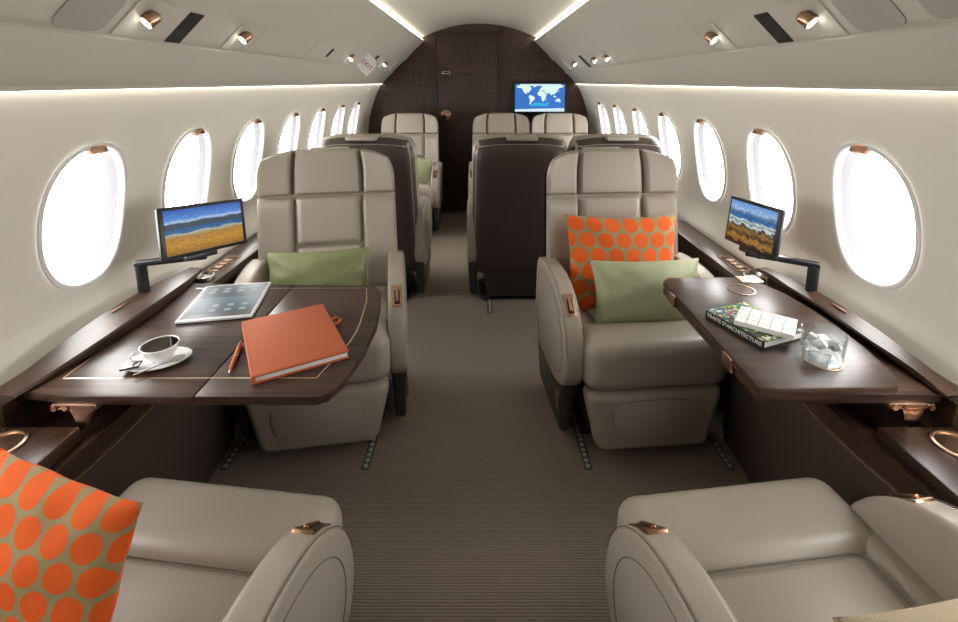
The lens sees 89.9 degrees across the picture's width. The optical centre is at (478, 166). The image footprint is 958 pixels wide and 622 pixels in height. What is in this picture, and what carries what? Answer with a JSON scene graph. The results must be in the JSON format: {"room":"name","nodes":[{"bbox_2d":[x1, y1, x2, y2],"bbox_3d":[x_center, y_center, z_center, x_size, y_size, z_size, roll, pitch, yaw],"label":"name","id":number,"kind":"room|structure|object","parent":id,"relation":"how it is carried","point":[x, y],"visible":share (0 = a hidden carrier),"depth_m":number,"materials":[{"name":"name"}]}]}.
{"room":"aircraft cabin","nodes":[
{"label":"aircraft cabin","id":0,"kind":"room"},
{"bbox_2d":[0,84,380,385],"bbox_3d":[-1.046,0.369,1.766,0.153,1.310,6.350,0,10,0],"label":"wall","id":1,"kind":"structure","parent":0,"point":[39,131],"depth_m":1.37,"materials":[{"name":"beige plastic"}]},
{"bbox_2d":[36,142,127,290],"bbox_3d":[-1.097,0.138,1.344,0.131,0.412,0.306,0,10,0],"label":"window","id":2,"kind":"structure","parent":1,"relation":"in","point":[114,159],"depth_m":1.43,"materials":[{"name":"white plastic"}]},
{"bbox_2d":[0,84,366,92],"bbox_3d":[-0.972,-0.270,1.653,0.032,0.004,6.350,0,10,0],"label":"light strip","id":3,"kind":"object","parent":1,"relation":"attached to","point":[357,84],"visible":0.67,"depth_m":1.34,"materials":[{"name":"white plastic"}]},
{"bbox_2d":[162,126,212,207],"bbox_3d":[-1.097,0.054,1.817,0.131,0.412,0.306,0,10,0],"label":"window","id":4,"kind":"structure","parent":1,"relation":"in","point":[204,136],"depth_m":1.93,"materials":[{"name":"white plastic"}]},
{"bbox_2d":[0,22,393,91],"bbox_3d":[-0.900,-0.333,1.642,0.109,0.124,6.350,0,10,0],"label":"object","id":5,"kind":"structure","parent":1,"relation":"attached to","point":[32,58],"depth_m":1.26,"materials":[{"name":"beige plastic"}]},
{"bbox_2d":[219,22,259,49],"bbox_3d":[-0.801,-0.435,1.609,0.085,0.080,0.120,0,10,0],"label":"light","id":6,"kind":"object","parent":1,"relation":"attached to","point":[242,35],"visible":1,"depth_m":1.60,"materials":[{"name":"beige plastic"}]},
{"bbox_2d":[231,117,265,203],"bbox_3d":[-1.097,-0.029,2.290,0.131,0.412,0.306,0,10,0],"label":"window","id":7,"kind":"structure","parent":1,"relation":"in","point":[259,124],"depth_m":2.39,"materials":[{"name":"white plastic"}]},
{"bbox_2d":[276,111,300,153],"bbox_3d":[-1.097,-0.112,2.763,0.131,0.412,0.306,0,10,0],"label":"window","id":8,"kind":"structure","parent":1,"relation":"in","point":[295,116],"depth_m":2.86,"materials":[{"name":"white plastic"}]},
{"bbox_2d":[307,107,326,148],"bbox_3d":[-1.097,-0.196,3.235,0.131,0.412,0.306,0,10,0],"label":"window","id":9,"kind":"structure","parent":1,"relation":"in","point":[321,112],"depth_m":3.34,"materials":[{"name":"white"}]},
{"bbox_2d":[330,104,345,134],"bbox_3d":[-1.097,-0.279,3.708,0.131,0.412,0.306,0,10,0],"label":"window","id":10,"kind":"structure","parent":1,"relation":"in","point":[341,114],"depth_m":3.81,"materials":[{"name":"white"}]},
{"bbox_2d":[340,50,357,63],"bbox_3d":[-0.801,-0.673,2.958,0.085,0.080,0.120,0,10,0],"label":"light","id":11,"kind":"object","parent":1,"relation":"attached to","point":[351,56],"visible":1,"depth_m":2.95,"materials":[{"name":"beige plastic"}]},
{"bbox_2d":[347,101,359,133],"bbox_3d":[-1.097,-0.362,4.181,0.131,0.412,0.306,0,10,0],"label":"window","id":12,"kind":"structure","parent":1,"relation":"in","point":[356,108],"depth_m":4.29,"materials":[{"name":"white"}]},
{"bbox_2d":[356,53,375,75],"bbox_3d":[-0.774,-0.700,3.288,0.137,0.158,0.009,0,10,0],"label":"exit sign","id":13,"kind":"object","parent":1,"relation":"attached to","point":[367,64],"visible":1,"depth_m":3.28,"materials":[{"name":"white plastic"}]},
{"bbox_2d":[377,59,388,68],"bbox_3d":[-0.801,-0.858,4.012,0.085,0.080,0.120,0,10,0],"label":"light","id":14,"kind":"object","parent":1,"relation":"attached to","point":[385,63],"visible":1,"depth_m":4.00,"materials":[{"name":"beige"}]},
{"bbox_2d":[207,211,750,621],"bbox_3d":[0.000,1.029,1.882,2.240,0.030,6.350,0,10,0],"label":"floor","id":15,"kind":"structure","parent":0,"point":[472,504],"depth_m":1.64,"materials":[{"name":"carpet"}]},
{"bbox_2d":[0,232,257,496],"bbox_3d":[-0.955,0.620,2.110,0.233,0.696,5.740,0,10,0],"label":"console","id":16,"kind":"object","parent":15,"relation":"on","point":[123,445],"visible":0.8,"depth_m":1.20,"materials":[{"name":"dark wood veneer"},{"name":"champagne metal"}]},
{"bbox_2d":[134,198,246,292],"bbox_3d":[-0.905,0.263,1.516,0.350,0.316,0.157,-9,13,-40],"label":"monitor","id":17,"kind":"object","parent":16,"relation":"on","point":[192,232],"visible":0.83,"depth_m":1.49,"materials":[{"name":"black plastic"}]},
{"bbox_2d":[23,283,380,430],"bbox_3d":[-0.646,0.502,1.336,0.718,0.114,0.604,0,10,0],"label":"folding table","id":18,"kind":"object","parent":16,"relation":"on","point":[203,378],"visible":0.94,"depth_m":1.14,"materials":[{"name":"brown wood"}]},
{"bbox_2d":[123,347,191,371],"bbox_3d":[-0.775,0.469,1.161,0.143,0.011,0.101,-4,11,-20],"label":"saucer","id":19,"kind":"object","parent":18,"relation":"on","point":[146,364],"visible":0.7,"depth_m":1.15,"materials":[{"name":"white ceramic"}]},
{"bbox_2d":[119,361,142,371],"bbox_3d":[-0.815,0.467,1.125,0.040,0.009,0.026,-2,10,-14],"label":"chocolate","id":20,"kind":"object","parent":19,"relation":"on","point":[132,365],"visible":1,"depth_m":1.12,"materials":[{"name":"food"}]},
{"bbox_2d":[128,335,179,363],"bbox_3d":[-0.775,0.449,1.164,0.090,0.042,0.083,1,10,5],"label":"coffee cup","id":21,"kind":"object","parent":19,"relation":"on","point":[157,350],"visible":1,"depth_m":1.15,"materials":[{"name":"white ceramic"}]},
{"bbox_2d":[133,355,185,375],"bbox_3d":[-0.748,0.468,1.128,0.023,0.009,0.104,9,14,42],"label":"teaspoon","id":22,"kind":"object","parent":19,"relation":"on","point":[179,357],"visible":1,"depth_m":1.14,"materials":[{"name":"silver metal"}]},
{"bbox_2d":[175,282,270,323],"bbox_3d":[-0.775,0.414,1.479,0.204,0.010,0.242,-2,10,-11],"label":"tablet","id":23,"kind":"object","parent":18,"relation":"on","point":[233,301],"visible":1,"depth_m":1.45,"materials":[{"name":"white metal"}]},
{"bbox_2d":[228,341,242,373],"bbox_3d":[-0.598,0.466,1.177,0.012,0.013,0.142,-3,10,-15],"label":"pen","id":24,"kind":"object","parent":18,"relation":"on","point":[237,351],"visible":1,"depth_m":1.17,"materials":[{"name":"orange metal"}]},
{"bbox_2d":[241,304,348,384],"bbox_3d":[-0.473,0.447,1.257,0.248,0.022,0.291,-6,11,-29],"label":"notebook","id":25,"kind":"object","parent":18,"relation":"on","point":[278,345],"visible":1,"depth_m":1.21,"materials":[{"name":"orange leather"}]},
{"bbox_2d":[111,477,353,621],"bbox_3d":[-0.590,0.768,0.597,0.587,0.931,0.968,1,10,7],"label":"seat","id":26,"kind":"object","parent":15,"relation":"on","point":[198,552],"visible":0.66,"depth_m":0.88,"materials":[{"name":"leather"}]},
{"bbox_2d":[0,447,142,621],"bbox_3d":[-0.667,0.613,0.738,0.310,0.289,0.119,3,11,19],"label":"cushion","id":27,"kind":"object","parent":26,"relation":"on","point":[65,543],"visible":1,"depth_m":0.70,"materials":[{"name":"fabric"}]},
{"bbox_2d":[119,477,342,576],"bbox_3d":[-0.562,0.819,0.837,0.500,0.177,0.505,1,10,7],"label":"seat cushion","id":28,"kind":"object","parent":26,"relation":"on","point":[183,528],"depth_m":0.95,"materials":[{"name":"leather"}]},
{"bbox_2d":[220,434,250,469],"bbox_3d":[-0.885,0.996,1.955,0.028,0.009,0.595,0,10,0],"label":"track","id":29,"kind":"object","parent":15,"relation":"on","point":[243,439],"visible":0.33,"depth_m":1.74,"materials":[{"name":"grey metal"}]},
{"bbox_2d":[234,147,408,452],"bbox_3d":[-0.614,0.477,1.930,0.631,1.040,0.701,-2,10,-10],"label":"seat","id":30,"kind":"object","parent":15,"relation":"on","point":[314,199],"visible":0.69,"depth_m":1.99,"materials":[{"name":"leather"}]},
{"bbox_2d":[266,247,368,285],"bbox_3d":[-0.640,0.443,1.921,0.403,0.212,0.123,-1,10,-6],"label":"cushion","id":31,"kind":"object","parent":30,"relation":"on","point":[347,266],"visible":0.61,"depth_m":1.89,"materials":[{"name":"green fabric"}]},
{"bbox_2d":[348,317,390,382],"bbox_3d":[-0.598,0.638,1.862,0.500,0.177,0.505,-2,10,-10],"label":"seat cushion","id":32,"kind":"object","parent":30,"relation":"on","point":[375,366],"depth_m":1.66,"materials":[{"name":"leather"}]},
{"bbox_2d":[376,286,387,322],"bbox_3d":[-0.397,0.586,1.954,0.070,0.097,0.360,-2,10,-10],"label":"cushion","id":33,"kind":"object","parent":30,"relation":"on","point":[383,318],"depth_m":1.91,"materials":[{"name":"leather"}]},
{"bbox_2d":[318,134,431,300],"bbox_3d":[-0.640,0.284,3.022,0.631,1.040,0.701,0,10,0],"label":"seat","id":34,"kind":"object","parent":15,"relation":"on","point":[413,212],"visible":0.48,"depth_m":2.74,"materials":[{"name":"leather"}]},
{"bbox_2d":[361,372,392,469],"bbox_3d":[-0.395,0.996,1.955,0.028,0.009,0.595,0,10,0],"label":"track","id":35,"kind":"object","parent":15,"relation":"on","point":[366,464],"visible":0.47,"depth_m":1.77,"materials":[{"name":"grey metal"}]},
{"bbox_2d":[381,113,442,230],"bbox_3d":[-0.640,0.054,4.328,0.595,1.040,0.701,0,10,0],"label":"seat","id":36,"kind":"object","parent":15,"relation":"on","point":[422,128],"visible":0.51,"depth_m":4.43,"materials":[{"name":"leather"}]},
{"bbox_2d":[417,158,432,182],"bbox_3d":[-0.595,0.055,4.264,0.384,0.252,0.124,-1,10,-5],"label":"cushion","id":37,"kind":"object","parent":36,"relation":"on","point":[424,165],"visible":0.31,"depth_m":4.23,"materials":[{"name":"green fabric"}]},
{"bbox_2d":[419,183,432,204],"bbox_3d":[-0.640,0.215,4.260,0.500,0.177,0.505,0,10,0],"label":"seat cushion","id":38,"kind":"object","parent":36,"relation":"on","point":[425,189],"depth_m":4.02,"materials":[{"name":"leather"}]},
{"bbox_2d":[487,296,492,312],"bbox_3d":[0.065,0.797,3.085,0.028,0.009,0.600,0,10,0],"label":"track","id":39,"kind":"object","parent":15,"relation":"on","point":[489,302],"visible":0.33,"depth_m":2.88,"materials":[{"name":"grey metal"}]},
{"bbox_2d":[468,113,529,196],"bbox_3d":[0.194,0.054,4.328,0.574,1.040,0.701,0,10,0],"label":"seat","id":40,"kind":"object","parent":15,"relation":"on","point":[487,123],"visible":0.25,"depth_m":4.44,"materials":[{"name":"leather"}]},
{"bbox_2d":[467,134,567,300],"bbox_3d":[0.224,0.284,3.022,0.594,1.040,0.701,0,10,0],"label":"seat","id":41,"kind":"object","parent":15,"relation":"on","point":[506,205],"visible":0.86,"depth_m":2.74,"materials":[{"name":"leather"}]},
{"bbox_2d":[531,113,587,149],"bbox_3d":[0.756,0.054,4.328,0.574,1.040,0.701,0,10,0],"label":"seat","id":42,"kind":"object","parent":15,"relation":"on","point":[567,126],"visible":0.24,"depth_m":4.44,"materials":[{"name":"leather"}]},
{"bbox_2d":[571,410,592,469],"bbox_3d":[0.380,0.996,1.955,0.028,0.009,0.595,0,10,0],"label":"track","id":43,"kind":"object","parent":15,"relation":"on","point":[587,465],"visible":0.54,"depth_m":1.77,"materials":[{"name":"grey metal"}]},
{"bbox_2d":[568,134,663,154],"bbox_3d":[0.779,0.284,3.022,0.564,1.040,0.701,0,10,0],"label":"seat","id":44,"kind":"object","parent":15,"relation":"on","point":[630,141],"visible":0.12,"depth_m":2.63,"materials":[{"name":"leather"}]},
{"bbox_2d":[536,147,728,449],"bbox_3d":[0.582,0.477,1.930,0.631,1.040,0.701,-1,10,-5],"label":"seat","id":45,"kind":"object","parent":15,"relation":"on","point":[628,385],"visible":0.72,"depth_m":1.69,"materials":[{"name":"leather"}]},
{"bbox_2d":[565,214,675,310],"bbox_3d":[0.578,0.392,1.933,0.466,0.390,0.167,0,10,-3],"label":"cushion","id":46,"kind":"object","parent":45,"relation":"on","point":[590,238],"visible":0.53,"depth_m":1.90,"materials":[{"name":"fabric"}]},
{"bbox_2d":[590,258,698,323],"bbox_3d":[0.635,0.473,1.810,0.429,0.227,0.143,-1,10,-5],"label":"cushion","id":47,"kind":"object","parent":45,"relation":"on","point":[626,292],"visible":0.8,"depth_m":1.77,"materials":[{"name":"green fabric"}]},
{"bbox_2d":[582,311,724,389],"bbox_3d":[0.591,0.638,1.862,0.500,0.177,0.505,-1,10,-5],"label":"seat cushion","id":48,"kind":"object","parent":45,"relation":"on","point":[653,355],"depth_m":1.62,"materials":[{"name":"leather"}]},
{"bbox_2d":[707,431,735,469],"bbox_3d":[0.875,0.996,1.955,0.028,0.009,0.595,0,10,0],"label":"track","id":49,"kind":"object","parent":15,"relation":"on","point":[712,440],"visible":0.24,"depth_m":1.74,"materials":[{"name":"grey metal"}]},
{"bbox_2d":[605,477,957,621],"bbox_3d":[0.593,0.768,0.597,0.587,0.931,0.968,-1,10,-7],"label":"seat","id":50,"kind":"object","parent":15,"relation":"on","point":[789,550],"visible":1,"depth_m":0.87,"materials":[{"name":"leather"}]},
{"bbox_2d":[832,598,957,621],"bbox_3d":[0.620,0.659,0.507,0.421,0.298,0.212,-2,10,-12],"label":"cushion","id":51,"kind":"object","parent":50,"relation":"on","point":[945,611],"visible":1,"depth_m":0.54,"materials":[{"name":"beige fabric"}]},
{"bbox_2d":[677,221,957,508],"bbox_3d":[0.955,0.830,0.918,0.233,0.696,3.320,0,10,0],"label":"console","id":52,"kind":"object","parent":15,"relation":"on","point":[859,450],"visible":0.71,"depth_m":1.18,"materials":[{"name":"dark wood veneer"},{"name":"champagne metal"}]},
{"bbox_2d":[725,195,820,309],"bbox_3d":[0.959,0.261,1.567,0.178,0.303,0.296,0,10,0],"label":"monitor","id":53,"kind":"object","parent":52,"relation":"on","point":[756,227],"visible":0.88,"depth_m":1.52,"materials":[{"name":"black plastic"}]},
{"bbox_2d":[663,276,940,426],"bbox_3d":[0.801,0.489,1.331,0.409,0.141,0.599,0,10,0],"label":"folding table","id":54,"kind":"object","parent":52,"relation":"on","point":[780,374],"visible":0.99,"depth_m":1.14,"materials":[{"name":"dark polished wood"},{"name":"bronze"}]},
{"bbox_2d":[706,302,804,348],"bbox_3d":[0.729,0.419,1.279,0.144,0.020,0.178,-4,11,-21],"label":"book","id":55,"kind":"object","parent":54,"relation":"on","point":[724,316],"visible":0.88,"depth_m":1.24,"materials":[{"name":"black paper"}]},
{"bbox_2d":[734,306,797,339],"bbox_3d":[0.749,0.406,1.253,0.132,0.013,0.102,7,12,36],"label":"booklet","id":56,"kind":"object","parent":55,"relation":"on","point":[769,323],"visible":1,"depth_m":1.24,"materials":[{"name":"white"}]},
{"bbox_2d":[799,332,848,366],"bbox_3d":[0.806,0.418,1.126,0.091,0.072,0.091,0,10,0],"label":"tumbler","id":57,"kind":"object","parent":54,"relation":"on","point":[821,341],"visible":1,"depth_m":1.11,"materials":[{"name":"clear glass"}]},
{"bbox_2d":[368,24,589,210],"bbox_3d":[0.000,-0.487,4.864,2.286,1.920,0.050,0,10,0],"label":"wall","id":58,"kind":"structure","parent":0,"point":[411,88],"depth_m":4.77,"materials":[{"name":"brown wood"}]},
{"bbox_2d":[0,0,402,70],"bbox_3d":[-0.797,-0.443,1.623,0.112,0.106,6.350,0,10,0],"label":"overhead panel","id":59,"kind":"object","parent":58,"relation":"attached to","point":[217,25],"depth_m":1.42,"materials":[{"name":"beige plastic"}]},
{"bbox_2d":[52,0,126,30],"bbox_3d":[-0.802,-0.325,0.994,0.085,0.081,0.135,0,10,0],"label":"ceiling speaker","id":60,"kind":"object","parent":59,"relation":"attached to","point":[84,15],"visible":1,"depth_m":0.99,"materials":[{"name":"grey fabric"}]},
{"bbox_2d":[110,0,174,37],"bbox_3d":[-0.801,-0.353,1.146,0.085,0.080,0.120,0,10,0],"label":"light","id":61,"kind":"object","parent":59,"relation":"attached to","point":[144,16],"visible":1,"depth_m":1.13,"materials":[{"name":"beige plastic"}]},
{"bbox_2d":[164,12,204,42],"bbox_3d":[-0.806,-0.379,1.314,0.081,0.076,0.066,0,10,0],"label":"air vent","id":62,"kind":"object","parent":59,"relation":"attached to","point":[191,20],"visible":1,"depth_m":1.31,"materials":[{"name":"black"}]},
{"bbox_2d":[187,0,422,60],"bbox_3d":[-0.642,-0.595,1.596,0.202,0.213,6.350,0,10,0],"label":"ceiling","id":63,"kind":"structure","parent":58,"relation":"attached to","point":[361,24],"depth_m":2.23,"materials":[{"name":"beige plastic"}]},
{"bbox_2d":[371,0,421,38],"bbox_3d":[-0.551,-0.695,1.578,0.012,0.014,6.350,0,10,0],"label":"light strip","id":64,"kind":"object","parent":58,"relation":"attached to","point":[371,0],"visible":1,"depth_m":3.06,"materials":[{"name":"white plastic"}]},
{"bbox_2d":[435,37,437,120],"bbox_3d":[-0.424,-0.401,4.839,0.014,1.760,0.030,0,10,0],"label":"trim","id":65,"kind":"structure","parent":58,"relation":"attached to","point":[435,37],"depth_m":4.73,"materials":[{"name":"grey paint"}]},
{"bbox_2d":[436,33,497,209],"bbox_3d":[-0.115,-0.421,4.822,0.606,1.785,0.052,0,10,0],"label":"door","id":66,"kind":"structure","parent":58,"relation":"in","point":[467,63],"depth_m":4.78,"materials":[{"name":"brown wood"}]},
{"bbox_2d":[498,28,499,112],"bbox_3d":[0.197,-0.441,4.832,0.014,1.840,0.030,0,10,0],"label":"trim","id":67,"kind":"structure","parent":58,"relation":"attached to","point":[499,28],"depth_m":4.72,"materials":[{"name":"grey paint"}]},
{"bbox_2d":[513,82,566,112],"bbox_3d":[0.602,-0.684,4.774,0.524,0.304,0.050,0,10,0],"label":"wall monitor","id":68,"kind":"object","parent":58,"relation":"attached to","point":[528,97],"visible":0.95,"depth_m":4.75,"materials":[{"name":"black plastic"}]},
{"bbox_2d":[536,0,586,38],"bbox_3d":[0.551,-0.695,1.578,0.012,0.014,6.350,0,10,0],"label":"light strip","id":69,"kind":"object","parent":58,"relation":"attached to","point":[586,0],"visible":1,"depth_m":3.06,"materials":[{"name":"white plastic"}]},
{"bbox_2d":[535,0,770,60],"bbox_3d":[0.642,-0.595,1.596,0.202,0.213,6.350,0,10,0],"label":"trim","id":70,"kind":"structure","parent":58,"relation":"attached to","point":[596,24],"depth_m":2.23,"materials":[{"name":"beige plastic"}]},
{"bbox_2d":[555,0,957,70],"bbox_3d":[0.797,-0.443,1.623,0.112,0.106,6.350,0,10,0],"label":"trim","id":71,"kind":"structure","parent":58,"relation":"attached to","point":[740,26],"depth_m":1.48,"materials":[{"name":"beige plastic"}]},
{"bbox_2d":[753,12,793,42],"bbox_3d":[0.806,-0.379,1.314,0.081,0.076,0.066,0,10,0],"label":"air vent","id":72,"kind":"object","parent":71,"relation":"in","point":[766,20],"visible":1,"depth_m":1.31,"materials":[{"name":"black plastic"}]},
{"bbox_2d":[370,0,587,37],"bbox_3d":[0.000,-0.766,1.566,1.200,0.155,6.350,0,10,0],"label":"ceiling","id":73,"kind":"structure","parent":0,"point":[422,17],"depth_m":3.57,"materials":[{"name":"beige plastic"}]},
{"bbox_2d":[577,84,957,385],"bbox_3d":[1.046,0.369,1.766,0.153,1.310,6.350,0,10,0],"label":"wall","id":74,"kind":"structure","parent":0,"point":[918,131],"depth_m":1.43,"materials":[{"name":"beige plastic"}]},
{"bbox_2d":[570,58,581,68],"bbox_3d":[0.801,-0.850,3.963,0.085,0.080,0.120,0,10,0],"label":"light","id":75,"kind":"object","parent":74,"relation":"attached to","point":[573,63],"visible":1,"depth_m":3.95,"materials":[{"name":"beige"}]},
{"bbox_2d":[578,55,591,66],"bbox_3d":[0.797,-0.794,3.617,0.088,0.083,0.090,0,10,0],"label":"display panel","id":76,"kind":"object","parent":74,"relation":"attached to","point":[580,56],"visible":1,"depth_m":3.60,"materials":[{"name":"black plastic"}]},
{"bbox_2d":[588,53,603,65],"bbox_3d":[0.801,-0.728,3.273,0.085,0.080,0.120,0,10,0],"label":"light","id":77,"kind":"object","parent":74,"relation":"attached to","point":[594,59],"visible":1,"depth_m":3.26,"materials":[{"name":"beige"}]},
{"bbox_2d":[598,101,610,133],"bbox_3d":[1.096,-0.362,4.181,0.133,0.412,0.306,0,10,0],"label":"window","id":78,"kind":"structure","parent":74,"relation":"in","point":[601,108],"depth_m":4.29,"materials":[{"name":"white"}]},
{"bbox_2d":[600,50,617,63],"bbox_3d":[0.801,-0.673,2.958,0.085,0.080,0.120,0,10,0],"label":"light","id":79,"kind":"object","parent":74,"relation":"attached to","point":[606,56],"visible":1,"depth_m":2.95,"materials":[{"name":"beige plastic"}]},
{"bbox_2d":[612,104,627,133],"bbox_3d":[1.096,-0.279,3.708,0.133,0.412,0.306,0,10,0],"label":"window","id":80,"kind":"structure","parent":74,"relation":"in","point":[616,114],"depth_m":3.81,"materials":[{"name":"white"}]},
{"bbox_2d":[631,107,648,134],"bbox_3d":[1.096,-0.196,3.235,0.133,0.412,0.306,0,10,0],"label":"window","id":81,"kind":"structure","parent":74,"relation":"in","point":[636,112],"depth_m":3.32,"materials":[{"name":"white"}]},
{"bbox_2d":[657,111,681,179],"bbox_3d":[1.096,-0.112,2.763,0.133,0.412,0.306,0,10,0],"label":"window","id":82,"kind":"structure","parent":74,"relation":"in","point":[662,116],"depth_m":2.85,"materials":[{"name":"white plastic"}]},
{"bbox_2d":[692,117,726,203],"bbox_3d":[1.096,-0.029,2.290,0.133,0.412,0.306,0,10,0],"label":"window","id":83,"kind":"structure","parent":74,"relation":"in","point":[698,124],"depth_m":2.39,"materials":[{"name":"white plastic"}]},
{"bbox_2d":[697,23,736,49],"bbox_3d":[0.801,-0.436,1.619,0.085,0.080,0.120,0,10,0],"label":"light","id":84,"kind":"object","parent":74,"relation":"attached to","point":[712,34],"visible":1,"depth_m":1.60,"materials":[{"name":"beige plastic"}]},
{"bbox_2d":[564,22,957,91],"bbox_3d":[0.900,-0.333,1.642,0.109,0.124,6.350,0,10,0],"label":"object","id":85,"kind":"structure","parent":74,"relation":"attached to","point":[923,58],"depth_m":1.26,"materials":[{"name":"beige plastic"}]},
{"bbox_2d":[745,126,795,234],"bbox_3d":[1.096,0.054,1.817,0.133,0.412,0.306,0,10,0],"label":"window","id":86,"kind":"structure","parent":74,"relation":"in","point":[753,136],"depth_m":1.92,"materials":[{"name":"white plastic"}]},
{"bbox_2d":[591,84,957,92],"bbox_3d":[0.972,-0.270,1.653,0.032,0.004,6.350,0,10,0],"label":"light strip","id":87,"kind":"object","parent":74,"relation":"attached to","point":[591,84],"visible":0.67,"depth_m":1.34,"materials":[{"name":"white plastic"}]},
{"bbox_2d":[783,0,847,37],"bbox_3d":[0.801,-0.353,1.146,0.085,0.080,0.120,0,10,0],"label":"light","id":88,"kind":"object","parent":74,"relation":"attached to","point":[813,16],"visible":1,"depth_m":1.13,"materials":[{"name":"beige plastic"}]},
{"bbox_2d":[831,0,905,30],"bbox_3d":[0.802,-0.325,0.994,0.085,0.081,0.135,0,10,0],"label":"ceiling speaker","id":89,"kind":"object","parent":74,"relation":"attached to","point":[864,15],"visible":1,"depth_m":0.99,"materials":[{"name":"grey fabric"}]},
{"bbox_2d":[830,142,921,290],"bbox_3d":[1.096,0.138,1.344,0.133,0.412,0.306,0,10,0],"label":"window","id":90,"kind":"structure","parent":74,"relation":"in","point":[843,159],"depth_m":1.43,"materials":[{"name":"white plastic"}]},
{"bbox_2d":[918,0,957,17],"bbox_3d":[0.796,-0.301,0.825,0.086,0.081,0.100,0,10,0],"label":"outlet","id":91,"kind":"object","parent":74,"relation":"attached to","point":[936,8],"visible":1,"depth_m":0.85,"materials":[{"name":"grey plastic"}]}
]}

